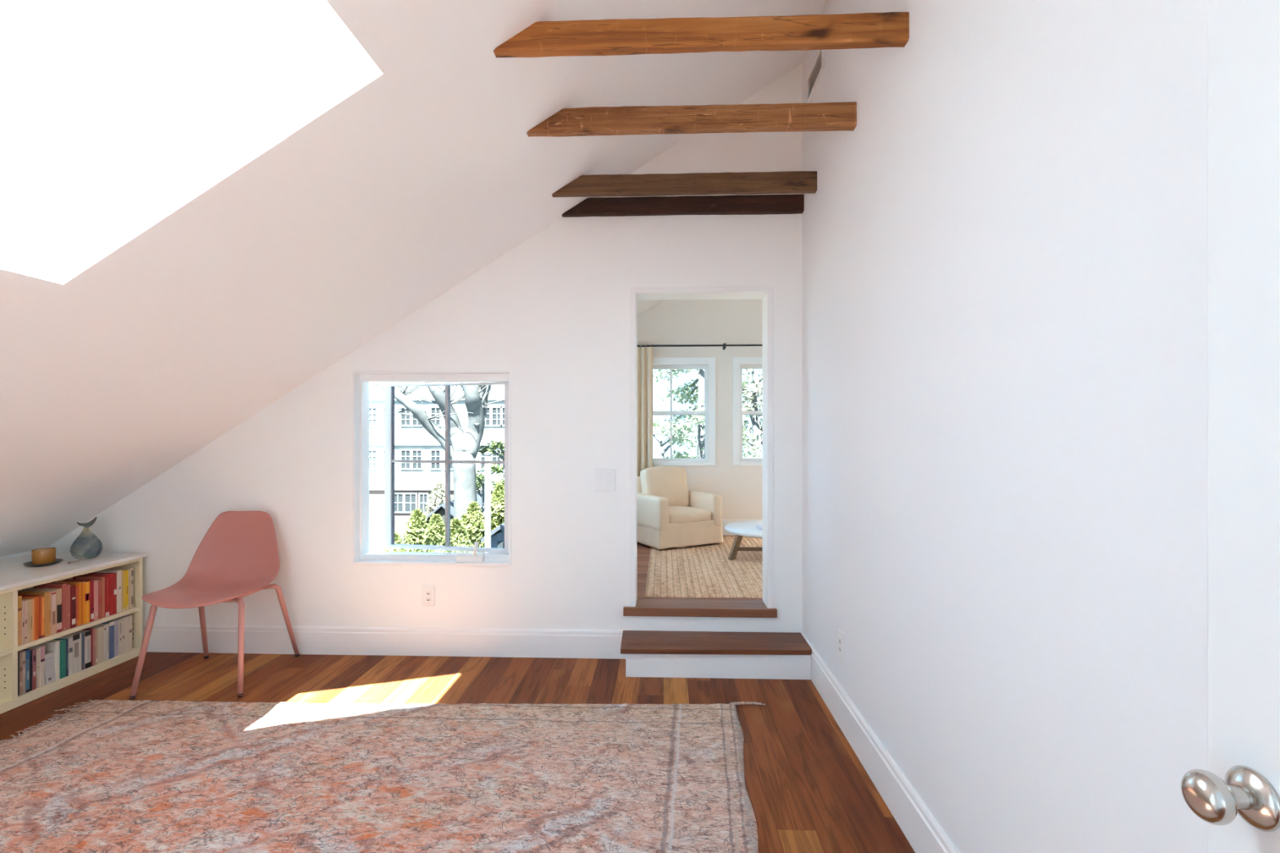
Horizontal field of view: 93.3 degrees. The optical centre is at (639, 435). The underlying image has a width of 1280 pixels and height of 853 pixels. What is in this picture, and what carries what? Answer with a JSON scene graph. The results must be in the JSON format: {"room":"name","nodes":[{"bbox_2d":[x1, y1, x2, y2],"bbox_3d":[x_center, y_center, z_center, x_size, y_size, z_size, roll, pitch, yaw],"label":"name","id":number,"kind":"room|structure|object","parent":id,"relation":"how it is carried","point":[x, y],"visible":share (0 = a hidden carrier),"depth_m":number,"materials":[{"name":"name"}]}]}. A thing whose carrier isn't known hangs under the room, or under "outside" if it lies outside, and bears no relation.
{"room":"attic room","nodes":[
{"label":"attic room","id":0,"kind":"room"},
{"bbox_2d":[0,0,826,556],"bbox_3d":[-1.710,-0.883,1.823,5.822,3.913,3.990,0,0,2],"label":"ceiling","id":1,"kind":"structure","parent":0,"point":[263,190],"depth_m":2.26,"materials":[{"name":"paint"}]},
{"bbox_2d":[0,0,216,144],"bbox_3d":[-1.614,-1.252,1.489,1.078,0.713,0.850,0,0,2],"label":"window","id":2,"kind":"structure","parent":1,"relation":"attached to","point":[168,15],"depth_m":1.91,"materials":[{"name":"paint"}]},
{"bbox_2d":[561,194,804,217],"bbox_3d":[0.244,-1.344,3.540,1.410,0.103,0.048,0,0,2],"label":"ceiling beam","id":3,"kind":"structure","parent":1,"relation":"attached to","point":[767,204],"depth_m":3.52,"materials":[{"name":"brown wood"}]},
{"bbox_2d":[551,170,817,197],"bbox_3d":[0.231,-1.345,3.240,1.413,0.107,0.046,0,0,2],"label":"ceiling beam","id":4,"kind":"structure","parent":1,"relation":"attached to","point":[797,181],"depth_m":3.22,"materials":[{"name":"brown wood"}]},
{"bbox_2d":[526,101,857,136],"bbox_3d":[0.211,-1.352,2.587,1.400,0.106,0.045,0,0,2],"label":"ceiling beam","id":5,"kind":"structure","parent":1,"relation":"attached to","point":[828,116],"depth_m":2.57,"materials":[{"name":"brown wood"}]},
{"bbox_2d":[493,11,909,57],"bbox_3d":[0.195,-1.355,2.045,1.390,0.100,0.046,0,0,2],"label":"ceiling beam","id":6,"kind":"structure","parent":1,"relation":"attached to","point":[608,37],"depth_m":2.03,"materials":[{"name":"brown wood"}]},
{"bbox_2d":[47,63,802,632],"bbox_3d":[-1.351,-0.450,3.715,5.011,3.937,0.180,0,0,2],"label":"wall","id":7,"kind":"structure","parent":0,"point":[553,311],"depth_m":3.60,"materials":[{"name":"paint"}]},
{"bbox_2d":[142,624,626,658],"bbox_3d":[-1.868,1.237,3.637,3.585,0.163,0.017,0,0,2],"label":"baseboard","id":8,"kind":"structure","parent":7,"relation":"attached to","point":[310,640],"depth_m":3.61,"materials":[{"name":"paint"}]},
{"bbox_2d":[422,585,435,606],"bbox_3d":[-1.266,0.963,3.617,0.074,0.122,0.010,0,0,2],"label":"power outlet","id":9,"kind":"object","parent":7,"relation":"attached to","point":[428,591],"visible":1,"depth_m":3.62,"materials":[{"name":"white plastic"}]},
{"bbox_2d":[351,369,511,566],"bbox_3d":[-1.243,0.196,3.760,0.963,1.166,0.317,0,0,2],"label":"window","id":10,"kind":"structure","parent":7,"relation":"in","point":[497,557],"depth_m":3.71,"materials":[{"name":"paint"}]},
{"bbox_2d":[622,598,777,617],"bbox_3d":[0.354,1.039,3.634,0.897,0.050,0.210,0,0,2],"label":"threshold","id":11,"kind":"object","parent":7,"relation":"attached to","point":[644,606],"visible":1,"depth_m":3.54,"materials":[{"name":"brown wood"}]},
{"bbox_2d":[630,286,773,608],"bbox_3d":[0.361,0.072,3.553,0.837,1.884,0.012,0,0,2],"label":"door frame","id":12,"kind":"structure","parent":7,"relation":"attached to","point":[769,290],"depth_m":3.54,"materials":[{"name":"paint"}]},
{"bbox_2d":[0,652,915,852],"bbox_3d":[-1.508,1.419,-0.307,5.011,0.200,7.910,0,0,2],"label":"floor","id":13,"kind":"structure","parent":0,"point":[808,790],"depth_m":3.04,"materials":[{"name":"brown wood"}]},
{"bbox_2d":[0,552,148,714],"bbox_3d":[-3.360,1.017,2.578,0.682,0.604,2.192,0,0,2],"label":"bookcase","id":14,"kind":"object","parent":13,"relation":"on","point":[15,576],"visible":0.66,"depth_m":3.18,"materials":[{"name":"paint"}]},
{"bbox_2d":[17,595,22,645],"bbox_3d":[-3.114,0.908,2.961,0.161,0.240,0.018,0,0,2],"label":"book","id":15,"kind":"object","parent":14,"relation":"on","point":[20,597],"visible":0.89,"depth_m":2.96,"materials":[{"name":"paper"}]},
{"bbox_2d":[17,651,22,695],"bbox_3d":[-3.123,1.170,2.969,0.177,0.210,0.013,0,0,2],"label":"book","id":16,"kind":"object","parent":14,"relation":"on","point":[20,652],"visible":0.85,"depth_m":2.96,"materials":[{"name":"paper"}]},
{"bbox_2d":[18,650,26,694],"bbox_3d":[-3.118,1.171,2.982,0.171,0.208,0.014,0,0,2],"label":"book","id":17,"kind":"object","parent":14,"relation":"on","point":[24,661],"visible":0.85,"depth_m":2.98,"materials":[{"name":"paper"}]},
{"bbox_2d":[21,600,24,644],"bbox_3d":[-3.114,0.922,2.975,0.165,0.212,0.011,0,0,2],"label":"book","id":18,"kind":"object","parent":14,"relation":"on","point":[23,602],"visible":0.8,"depth_m":2.97,"materials":[{"name":"paper"}]},
{"bbox_2d":[21,649,30,693],"bbox_3d":[-3.107,1.171,3.000,0.148,0.207,0.019,0,0,2],"label":"book","id":19,"kind":"object","parent":14,"relation":"on","point":[27,651],"visible":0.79,"depth_m":2.99,"materials":[{"name":"paper"}]},
{"bbox_2d":[22,599,29,642],"bbox_3d":[-3.117,0.923,3.002,0.169,0.210,0.011,0,0,2],"label":"book","id":20,"kind":"object","parent":14,"relation":"on","point":[28,601],"visible":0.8,"depth_m":3.00,"materials":[{"name":"paper"}]},
{"bbox_2d":[24,600,26,643],"bbox_3d":[-3.127,0.924,2.992,0.185,0.208,0.013,0,0,2],"label":"book","id":21,"kind":"object","parent":14,"relation":"on","point":[25,602],"visible":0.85,"depth_m":2.99,"materials":[{"name":"paper"}]},
{"bbox_2d":[23,599,31,641],"bbox_3d":[-3.107,0.923,3.013,0.154,0.209,0.011,0,0,2],"label":"book","id":22,"kind":"object","parent":14,"relation":"on","point":[30,600],"visible":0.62,"depth_m":3.01,"materials":[{"name":"paper"}]},
{"bbox_2d":[22,598,34,640],"bbox_3d":[-3.113,0.924,3.025,0.164,0.208,0.009,0,0,2],"label":"book","id":23,"kind":"object","parent":14,"relation":"on","point":[33,599],"visible":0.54,"depth_m":3.02,"materials":[{"name":"paper"}]},
{"bbox_2d":[17,594,41,638],"bbox_3d":[-3.108,0.919,3.061,0.152,0.218,0.014,0,0,2],"label":"book","id":24,"kind":"object","parent":14,"relation":"on","point":[21,595],"visible":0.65,"depth_m":3.05,"materials":[{"name":"paper"}]},
{"bbox_2d":[23,648,35,690],"bbox_3d":[-3.120,1.175,3.030,0.180,0.200,0.016,0,0,2],"label":"book","id":25,"kind":"object","parent":14,"relation":"on","point":[33,650],"visible":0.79,"depth_m":3.03,"materials":[{"name":"paper"}]},
{"bbox_2d":[22,596,38,639],"bbox_3d":[-3.121,0.921,3.040,0.184,0.214,0.021,0,0,2],"label":"book","id":26,"kind":"object","parent":14,"relation":"on","point":[36,598],"visible":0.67,"depth_m":3.03,"materials":[{"name":"paper"}]},
{"bbox_2d":[29,650,32,691],"bbox_3d":[-3.110,1.175,3.017,0.153,0.199,0.012,0,0,2],"label":"book","id":27,"kind":"object","parent":14,"relation":"on","point":[31,651],"visible":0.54,"depth_m":3.01,"materials":[{"name":"paper"}]},
{"bbox_2d":[17,591,47,636],"bbox_3d":[-3.114,0.916,3.086,0.172,0.224,0.015,0,0,2],"label":"book","id":28,"kind":"object","parent":14,"relation":"on","point":[43,594],"visible":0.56,"depth_m":3.08,"materials":[{"name":"paper"}]},
{"bbox_2d":[26,648,39,688],"bbox_3d":[-3.111,1.176,3.050,0.157,0.198,0.018,0,0,2],"label":"book","id":29,"kind":"object","parent":14,"relation":"on","point":[37,650],"visible":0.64,"depth_m":3.04,"materials":[{"name":"paper"}]},
{"bbox_2d":[28,645,44,687],"bbox_3d":[-3.113,1.174,3.069,0.170,0.202,0.024,0,0,2],"label":"book","id":30,"kind":"object","parent":14,"relation":"on","point":[42,647],"visible":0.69,"depth_m":3.07,"materials":[{"name":"paper"}]},
{"bbox_2d":[21,590,56,635],"bbox_3d":[-3.121,0.918,3.127,0.185,0.220,0.026,0,0,2],"label":"book","id":31,"kind":"object","parent":14,"relation":"on","point":[53,593],"visible":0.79,"depth_m":3.12,"materials":[{"name":"paper"}]},
{"bbox_2d":[35,591,50,635],"bbox_3d":[-3.116,0.918,3.106,0.172,0.220,0.016,0,0,2],"label":"book","id":32,"kind":"object","parent":14,"relation":"on","point":[48,593],"visible":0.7,"depth_m":3.10,"materials":[{"name":"paper"}]},
{"bbox_2d":[23,559,62,566],"bbox_3d":[-3.291,0.706,3.335,0.158,0.016,0.158,0,0,2],"label":"saucer","id":33,"kind":"object","parent":14,"relation":"on","point":[28,563],"visible":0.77,"depth_m":3.31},
{"bbox_2d":[31,547,56,564],"bbox_3d":[-3.289,0.669,3.335,0.097,0.077,0.097,0,0,2],"label":"cup","id":34,"kind":"object","parent":33,"relation":"on","point":[45,555],"visible":0.98,"depth_m":3.31,"materials":[{"name":"orange ceramic"}]},
{"bbox_2d":[26,587,62,633],"bbox_3d":[-3.106,0.915,3.154,0.161,0.225,0.030,0,0,2],"label":"book","id":35,"kind":"object","parent":14,"relation":"on","point":[59,591],"visible":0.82,"depth_m":3.15,"materials":[{"name":"paper"}]},
{"bbox_2d":[35,640,59,680],"bbox_3d":[-3.098,1.174,3.146,0.145,0.202,0.020,0,0,2],"label":"book","id":36,"kind":"object","parent":14,"relation":"on","point":[50,646],"visible":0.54,"depth_m":3.14,"materials":[{"name":"paper"}]},
{"bbox_2d":[34,582,66,631],"bbox_3d":[-3.105,0.905,3.183,0.157,0.245,0.022,0,0,2],"label":"book","id":37,"kind":"object","parent":14,"relation":"on","point":[48,585],"visible":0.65,"depth_m":3.17,"materials":[{"name":"paper"}]},
{"bbox_2d":[44,651,55,684],"bbox_3d":[-3.037,1.199,3.110,0.014,0.152,0.051,0,0,2],"label":"book","id":38,"kind":"object","parent":14,"relation":"on","point":[50,671],"visible":1,"depth_m":3.11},
{"bbox_2d":[50,639,66,679],"bbox_3d":[-3.115,1.176,3.176,0.177,0.198,0.031,0,0,2],"label":"book","id":39,"kind":"object","parent":14,"relation":"on","point":[62,642],"visible":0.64,"depth_m":3.17,"materials":[{"name":"paper"}]},
{"bbox_2d":[55,636,72,675],"bbox_3d":[-3.115,1.175,3.217,0.180,0.199,0.020,0,0,2],"label":"book","id":40,"kind":"object","parent":14,"relation":"on","point":[70,638],"visible":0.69,"depth_m":3.21,"materials":[{"name":"paper"}]},
{"bbox_2d":[50,582,84,625],"bbox_3d":[-3.115,0.913,3.277,0.185,0.229,0.026,0,0,2],"label":"book","id":41,"kind":"object","parent":14,"relation":"on","point":[81,584],"visible":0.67,"depth_m":3.27,"materials":[{"name":"paper"}]},
{"bbox_2d":[66,583,70,629],"bbox_3d":[-3.111,0.910,3.206,0.172,0.237,0.021,0,0,2],"label":"book","id":42,"kind":"object","parent":14,"relation":"on","point":[68,585],"visible":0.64,"depth_m":3.20,"materials":[{"name":"paper"}]},
{"bbox_2d":[62,633,79,674],"bbox_3d":[-3.100,1.172,3.246,0.155,0.205,0.036,0,0,2],"label":"book","id":43,"kind":"object","parent":14,"relation":"on","point":[76,637],"visible":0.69,"depth_m":3.24,"materials":[{"name":"paper"}]},
{"bbox_2d":[70,585,75,628],"bbox_3d":[-3.104,0.917,3.230,0.164,0.223,0.028,0,0,2],"label":"book","id":44,"kind":"object","parent":14,"relation":"on","point":[73,588],"visible":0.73,"depth_m":3.22,"materials":[{"name":"paper"}]},
{"bbox_2d":[57,581,89,623],"bbox_3d":[-3.113,0.916,3.308,0.183,0.223,0.034,0,0,2],"label":"book","id":45,"kind":"object","parent":14,"relation":"on","point":[86,584],"visible":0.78,"depth_m":3.30,"materials":[{"name":"paper"}]},
{"bbox_2d":[75,586,79,626],"bbox_3d":[-3.116,0.921,3.256,0.183,0.214,0.016,0,0,2],"label":"book","id":46,"kind":"object","parent":14,"relation":"on","point":[77,587],"visible":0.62,"depth_m":3.25,"materials":[{"name":"paper"}]},
{"bbox_2d":[62,579,93,622],"bbox_3d":[-3.099,0.915,3.337,0.160,0.226,0.021,0,0,2],"label":"book","id":47,"kind":"object","parent":14,"relation":"on","point":[91,581],"visible":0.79,"depth_m":3.33,"materials":[{"name":"paper"}]},
{"bbox_2d":[75,630,91,668],"bbox_3d":[-3.103,1.175,3.315,0.162,0.199,0.034,0,0,2],"label":"book","id":48,"kind":"object","parent":14,"relation":"on","point":[87,633],"visible":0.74,"depth_m":3.31,"materials":[{"name":"paper"}]},
{"bbox_2d":[81,633,84,670],"bbox_3d":[-3.112,1.177,3.286,0.179,0.196,0.018,0,0,2],"label":"book","id":49,"kind":"object","parent":14,"relation":"on","point":[82,634],"visible":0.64,"depth_m":3.28,"materials":[{"name":"paper"}]},
{"bbox_2d":[69,516,102,559],"bbox_3d":[-3.203,0.595,3.499,0.143,0.238,0.143,0,0,2],"label":"vase","id":50,"kind":"object","parent":14,"relation":"on","point":[97,548],"visible":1,"depth_m":3.50,"materials":[{"name":"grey glass"}]},
{"bbox_2d":[75,576,104,617],"bbox_3d":[-3.098,0.914,3.406,0.160,0.228,0.015,0,0,2],"label":"book","id":51,"kind":"object","parent":14,"relation":"on","point":[77,577],"visible":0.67,"depth_m":3.40,"materials":[{"name":"paper"}]},
{"bbox_2d":[73,573,109,617],"bbox_3d":[-3.110,0.910,3.427,0.189,0.236,0.027,0,0,2],"label":"book","id":52,"kind":"object","parent":14,"relation":"on","point":[106,576],"visible":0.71,"depth_m":3.42,"materials":[{"name":"paper"}]},
{"bbox_2d":[93,580,97,621],"bbox_3d":[-3.099,0.919,3.358,0.165,0.218,0.026,0,0,2],"label":"book","id":53,"kind":"object","parent":14,"relation":"on","point":[95,582],"visible":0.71,"depth_m":3.35,"materials":[{"name":"paper"}]},
{"bbox_2d":[88,626,103,663],"bbox_3d":[-3.093,1.176,3.389,0.150,0.198,0.035,0,0,2],"label":"book","id":54,"kind":"object","parent":14,"relation":"on","point":[100,628],"visible":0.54,"depth_m":3.38,"materials":[{"name":"paper"}]},
{"bbox_2d":[93,579,102,619],"bbox_3d":[-3.092,0.920,3.384,0.152,0.216,0.023,0,0,2],"label":"book","id":55,"kind":"object","parent":14,"relation":"on","point":[100,581],"visible":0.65,"depth_m":3.38,"materials":[{"name":"paper"}]},
{"bbox_2d":[87,573,113,615],"bbox_3d":[-3.111,0.910,3.456,0.188,0.235,0.025,0,0,2],"label":"book","id":56,"kind":"object","parent":14,"relation":"on","point":[111,575],"visible":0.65,"depth_m":3.45,"materials":[{"name":"paper"}]},
{"bbox_2d":[96,623,108,660],"bbox_3d":[-3.090,1.174,3.430,0.146,0.202,0.018,0,0,2],"label":"book","id":57,"kind":"object","parent":14,"relation":"on","point":[106,624],"visible":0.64,"depth_m":3.42,"materials":[{"name":"paper"}]},
{"bbox_2d":[90,569,121,613],"bbox_3d":[-3.091,0.906,3.504,0.159,0.243,0.032,0,0,2],"label":"book","id":58,"kind":"object","parent":14,"relation":"on","point":[118,572],"visible":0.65,"depth_m":3.49,"materials":[{"name":"paper"}]},
{"bbox_2d":[101,621,114,659],"bbox_3d":[-3.092,1.171,3.455,0.155,0.207,0.031,0,0,2],"label":"book","id":59,"kind":"object","parent":14,"relation":"on","point":[111,624],"visible":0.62,"depth_m":3.45,"materials":[{"name":"paper"}]},
{"bbox_2d":[108,620,118,657],"bbox_3d":[-3.097,1.173,3.487,0.164,0.204,0.026,0,0,2],"label":"book","id":60,"kind":"object","parent":14,"relation":"on","point":[116,622],"visible":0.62,"depth_m":3.48,"materials":[{"name":"paper"}]},
{"bbox_2d":[113,573,116,614],"bbox_3d":[-3.108,0.911,3.477,0.189,0.233,0.020,0,0,2],"label":"book","id":61,"kind":"object","parent":14,"relation":"on","point":[114,574],"visible":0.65,"depth_m":3.47,"materials":[{"name":"paper"}]},
{"bbox_2d":[111,618,121,655],"bbox_3d":[-3.093,1.172,3.512,0.157,0.205,0.021,0,0,2],"label":"book","id":62,"kind":"object","parent":14,"relation":"on","point":[118,620],"visible":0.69,"depth_m":3.50,"materials":[{"name":"paper"}]},
{"bbox_2d":[107,567,133,608],"bbox_3d":[-3.099,0.908,3.588,0.177,0.239,0.022,0,0,2],"label":"book","id":63,"kind":"object","parent":14,"relation":"on","point":[131,569],"visible":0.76,"depth_m":3.58,"materials":[{"name":"paper"}]},
{"bbox_2d":[118,616,128,653],"bbox_3d":[-3.090,1.171,3.547,0.161,0.208,0.024,0,0,2],"label":"book","id":64,"kind":"object","parent":14,"relation":"on","point":[126,618],"visible":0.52,"depth_m":3.54,"materials":[{"name":"paper"}]},
{"bbox_2d":[121,569,125,611],"bbox_3d":[-3.090,0.910,3.532,0.158,0.237,0.020,0,0,2],"label":"book","id":65,"kind":"object","parent":14,"relation":"on","point":[123,571],"visible":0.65,"depth_m":3.52,"materials":[{"name":"paper"}]},
{"bbox_2d":[123,614,132,651],"bbox_3d":[-3.088,1.171,3.574,0.158,0.209,0.028,0,0,2],"label":"book","id":66,"kind":"object","parent":14,"relation":"on","point":[130,616],"visible":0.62,"depth_m":3.57,"materials":[{"name":"paper"}]},
{"bbox_2d":[128,511,299,699],"bbox_3d":[-2.292,0.884,3.306,0.560,0.870,0.588,0,0,-3],"label":"dining chair","id":67,"kind":"object","parent":13,"relation":"on","point":[237,558],"visible":1,"depth_m":3.47,"materials":[{"name":"plastic"}]},
{"bbox_2d":[0,699,765,852],"bbox_3d":[-1.111,1.308,1.568,3.465,0.020,2.896,0,0,2],"label":"area rug","id":68,"kind":"object","parent":13,"relation":"on","point":[108,775],"visible":1,"depth_m":2.29,"materials":[{"name":"fabric"}]},
{"bbox_2d":[620,630,812,679],"bbox_3d":[0.417,1.237,3.398,1.050,0.164,0.314,0,0,2],"label":"step","id":69,"kind":"structure","parent":13,"relation":"on","point":[649,654],"depth_m":3.28,"materials":[{"name":"paint"}]},
{"bbox_2d":[636,299,663,315],"bbox_3d":[0.744,-1.807,5.125,3.410,2.194,2.800,0,0,2],"label":"ceiling","id":70,"kind":"structure","parent":0,"point":[642,305],"depth_m":5.95,"materials":[{"name":"paint"}]},
{"bbox_2d":[636,298,762,519],"bbox_3d":[0.837,-0.714,6.212,3.110,3.966,0.180,0,0,2],"label":"wall","id":71,"kind":"structure","parent":0,"point":[668,322],"depth_m":6.12,"materials":[{"name":"paint"}]},
{"bbox_2d":[653,357,715,465],"bbox_3d":[0.320,-0.239,6.195,0.898,1.095,0.145,0,0,2],"label":"window","id":72,"kind":"structure","parent":71,"relation":"in","point":[709,459],"depth_m":6.13,"materials":[{"name":"paint"}]},
{"bbox_2d":[636,342,762,349],"bbox_3d":[0.736,-0.894,6.075,2.400,0.060,0.101,0,0,2],"label":"curtain rod","id":73,"kind":"object","parent":71,"relation":"attached to","point":[724,344],"visible":0.47,"depth_m":6.04,"materials":[{"name":"black metal"}]},
{"bbox_2d":[636,343,653,476],"bbox_3d":[-0.037,0.032,6.082,0.336,1.894,0.107,0,0,2],"label":"curtain","id":74,"kind":"object","parent":73,"relation":"hanging from","point":[644,355],"visible":0.32,"depth_m":6.08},
{"bbox_2d":[721,519,762,535],"bbox_3d":[0.833,0.934,6.114,2.710,0.160,0.017,0,0,2],"label":"baseboard","id":75,"kind":"structure","parent":71,"relation":"attached to","point":[724,522],"depth_m":6.11,"materials":[{"name":"paint"}]},
{"bbox_2d":[733,356,762,466],"bbox_3d":[1.391,-0.239,6.153,0.898,1.095,0.145,0,0,2],"label":"window","id":76,"kind":"structure","parent":71,"relation":"in","point":[738,460],"depth_m":6.10,"materials":[{"name":"paint"}]},
{"bbox_2d":[636,535,762,599],"bbox_3d":[0.790,1.141,5.023,3.110,0.255,2.600,0,0,2],"label":"floor","id":77,"kind":"structure","parent":0,"point":[642,550],"depth_m":4.40,"materials":[{"name":"brown wood"}]},
{"bbox_2d":[644,536,762,598],"bbox_3d":[1.032,1.008,4.876,1.915,0.010,2.275,0,0,2],"label":"jute rug","id":78,"kind":"object","parent":77,"relation":"on","point":[701,571],"visible":0.33,"depth_m":4.41,"materials":[{"name":"wicker"}]},
{"bbox_2d":[636,466,723,550],"bbox_3d":[0.312,0.649,5.668,0.698,0.700,0.656,0,0,-29],"label":"armchair","id":79,"kind":"object","parent":78,"relation":"on","point":[669,515],"visible":0.88,"depth_m":5.50,"materials":[{"name":"fabric"}]},
{"bbox_2d":[640,466,688,506],"bbox_3d":[0.239,0.510,5.802,0.464,0.427,0.185,0,-10,-29],"label":"cushion","id":80,"kind":"object","parent":79,"relation":"on","point":[670,482],"depth_m":5.74,"materials":[{"name":"beige fabric"}]},
{"bbox_2d":[668,506,711,523],"bbox_3d":[0.331,0.744,5.636,0.469,0.151,0.572,0,0,-29],"label":"seat cushion","id":81,"kind":"object","parent":79,"relation":"on","point":[677,514],"depth_m":5.43,"materials":[{"name":"beige fabric"}]},
{"bbox_2d":[724,520,762,559],"bbox_3d":[1.118,0.888,5.084,0.806,0.228,0.853,0,0,2],"label":"coffee table","id":82,"kind":"object","parent":78,"relation":"on","point":[740,529],"visible":0.43,"depth_m":4.88,"materials":[{"name":"grey wood"}]},
{"bbox_2d":[653,368,762,458],"bbox_3d":[1.553,1.921,13.793,4.358,10.006,4.125,0,0,2],"label":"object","id":83,"kind":"object","parent":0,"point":[699,389],"visible":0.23,"depth_m":13.93,"materials":[{"name":"green plant"}]},
{"bbox_2d":[802,0,1207,852],"bbox_3d":[0.975,-0.402,1.628,0.200,3.842,3.810,0,0,2],"label":"wall","id":84,"kind":"structure","parent":0,"point":[1005,248],"depth_m":1.38,"materials":[{"name":"paint"}]},
{"bbox_2d":[806,49,824,102],"bbox_3d":[0.930,-1.917,3.211,0.012,0.136,0.330,0,0,2],"label":"air vent","id":85,"kind":"object","parent":84,"relation":"in","point":[818,66],"visible":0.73,"depth_m":3.20,"materials":[{"name":"white plastic"}]},
{"bbox_2d":[838,629,844,661],"bbox_3d":[0.914,0.954,2.750,0.010,0.122,0.074,0,0,2],"label":"power outlet","id":86,"kind":"object","parent":84,"relation":"attached to","point":[841,635],"visible":1,"depth_m":2.73,"materials":[{"name":"white plastic"}]},
{"bbox_2d":[800,631,959,852],"bbox_3d":[0.869,1.233,1.693,0.017,0.172,3.690,0,0,2],"label":"baseboard","id":87,"kind":"structure","parent":84,"relation":"attached to","point":[920,828],"depth_m":2.20,"materials":[{"name":"paint"}]},
{"bbox_3d":[-1.500,-0.387,-0.122,4.611,3.812,0.120,0,0,2],"label":"wall","id":88,"kind":"structure","parent":0,"visible":0},
{"bbox_2d":[1180,0,1279,852],"bbox_3d":[0.675,0.293,0.326,0.106,2.028,0.864,0,0,2],"label":"door","id":89,"kind":"structure","parent":88,"relation":"in","point":[1237,796],"depth_m":0.71,"materials":[{"name":"paint"}]},
{"label":"outside","id":90,"kind":"structure","parent":0,"visible":0},
{"bbox_2d":[368,537,404,551],"bbox_3d":[2.451,7.069,63.127,120.000,0.300,113.650,0,0,2],"label":"ground","id":91,"kind":"structure","parent":90,"point":[375,544],"depth_m":38.08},
{"bbox_2d":[382,531,405,551],"bbox_3d":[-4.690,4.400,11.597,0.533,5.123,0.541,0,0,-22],"label":"evergreen shrub","id":92,"kind":"object","parent":91,"relation":"on","point":[397,540],"visible":0.17,"depth_m":11.53,"materials":[{"name":"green plant"}]},
{"bbox_2d":[401,508,428,551],"bbox_3d":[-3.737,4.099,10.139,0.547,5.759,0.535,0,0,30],"label":"evergreen shrub","id":93,"kind":"object","parent":91,"relation":"on","point":[417,526],"visible":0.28,"depth_m":10.04,"materials":[{"name":"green plant"}]},
{"bbox_2d":[422,513,444,552],"bbox_3d":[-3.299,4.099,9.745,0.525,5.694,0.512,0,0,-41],"label":"evergreen shrub","id":94,"kind":"object","parent":91,"relation":"on","point":[435,529],"visible":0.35,"depth_m":9.63,"materials":[{"name":"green plant"}]},
{"bbox_2d":[368,382,504,537],"bbox_3d":[-14.824,-0.037,44.609,15.110,13.912,9.000,0,0,2],"label":"building","id":95,"kind":"structure","parent":91,"relation":"on","point":[414,482],"depth_m":40.60,"materials":[{"name":"white brick"}]},
{"bbox_2d":[423,481,452,515],"bbox_3d":[-7.385,4.358,22.303,1.327,5.304,1.315,0,0,2],"label":"evergreen shrub","id":96,"kind":"object","parent":91,"relation":"on","point":[437,495],"visible":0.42,"depth_m":22.10,"materials":[{"name":"green plant"}]},
{"bbox_2d":[373,382,504,519],"bbox_3d":[-4.706,2.329,14.233,4.101,9.180,1.298,0,0,-1],"label":"bare tree","id":97,"kind":"object","parent":91,"relation":"on","point":[463,447],"visible":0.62,"depth_m":14.05,"materials":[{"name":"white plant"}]},
{"bbox_2d":[426,491,482,544],"bbox_3d":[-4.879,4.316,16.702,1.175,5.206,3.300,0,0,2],"label":"garden shed","id":98,"kind":"object","parent":91,"relation":"on","point":[440,510],"visible":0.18,"depth_m":15.21,"materials":[{"name":"grey"}]},
{"bbox_2d":[439,517,471,552],"bbox_3d":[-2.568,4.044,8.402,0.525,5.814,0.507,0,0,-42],"label":"evergreen shrub","id":99,"kind":"object","parent":91,"relation":"on","point":[459,536],"visible":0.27,"depth_m":8.33,"materials":[{"name":"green plant"}]},
{"bbox_2d":[460,501,492,552],"bbox_3d":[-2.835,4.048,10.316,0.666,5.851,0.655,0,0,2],"label":"evergreen shrub","id":100,"kind":"object","parent":91,"relation":"on","point":[473,520],"visible":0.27,"depth_m":10.18,"materials":[{"name":"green plant"}]},
{"bbox_2d":[484,451,491,547],"bbox_3d":[-2.035,3.568,8.085,0.094,6.702,0.092,0,0,2],"label":"pole","id":101,"kind":"object","parent":91,"relation":"on","point":[487,455],"visible":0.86,"depth_m":8.05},
{"bbox_2d":[475,463,502,516],"bbox_3d":[-4.251,3.838,16.148,1.512,6.173,1.404,0,0,2],"label":"leafy tree","id":102,"kind":"object","parent":91,"relation":"on","point":[480,479],"visible":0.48,"depth_m":16.14,"materials":[{"name":"green plant"}]},
{"bbox_2d":[479,439,504,490],"bbox_3d":[-3.223,3.492,14.962,1.303,6.865,1.309,0,0,31],"label":"leafy tree","id":103,"kind":"object","parent":91,"relation":"on","point":[494,445],"visible":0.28,"depth_m":14.80,"materials":[{"name":"green plant"}]},
{"bbox_2d":[480,522,504,548],"bbox_3d":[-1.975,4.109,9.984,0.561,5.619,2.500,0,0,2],"label":"garden shed","id":104,"kind":"object","parent":91,"relation":"on","point":[497,535],"visible":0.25,"depth_m":8.88,"materials":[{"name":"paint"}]},
{"bbox_2d":[484,482,504,530],"bbox_3d":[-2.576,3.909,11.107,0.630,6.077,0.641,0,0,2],"label":"evergreen shrub","id":105,"kind":"object","parent":91,"relation":"on","point":[497,500],"visible":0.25,"depth_m":10.95,"materials":[{"name":"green plant"}]},
{"bbox_2d":[653,418,697,457],"bbox_3d":[0.592,3.216,16.916,2.794,7.416,2.235,0,0,2],"label":"leafy tree","id":106,"kind":"object","parent":91,"relation":"on","point":[677,437],"visible":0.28,"depth_m":16.94,"materials":[{"name":"green plant"}]},
{"bbox_2d":[697,368,762,458],"bbox_3d":[3.037,2.347,16.038,3.541,9.152,2.996,0,0,2],"label":"leafy tree","id":107,"kind":"object","parent":91,"relation":"on","point":[753,402],"visible":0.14,"depth_m":15.81,"materials":[{"name":"green plant"}]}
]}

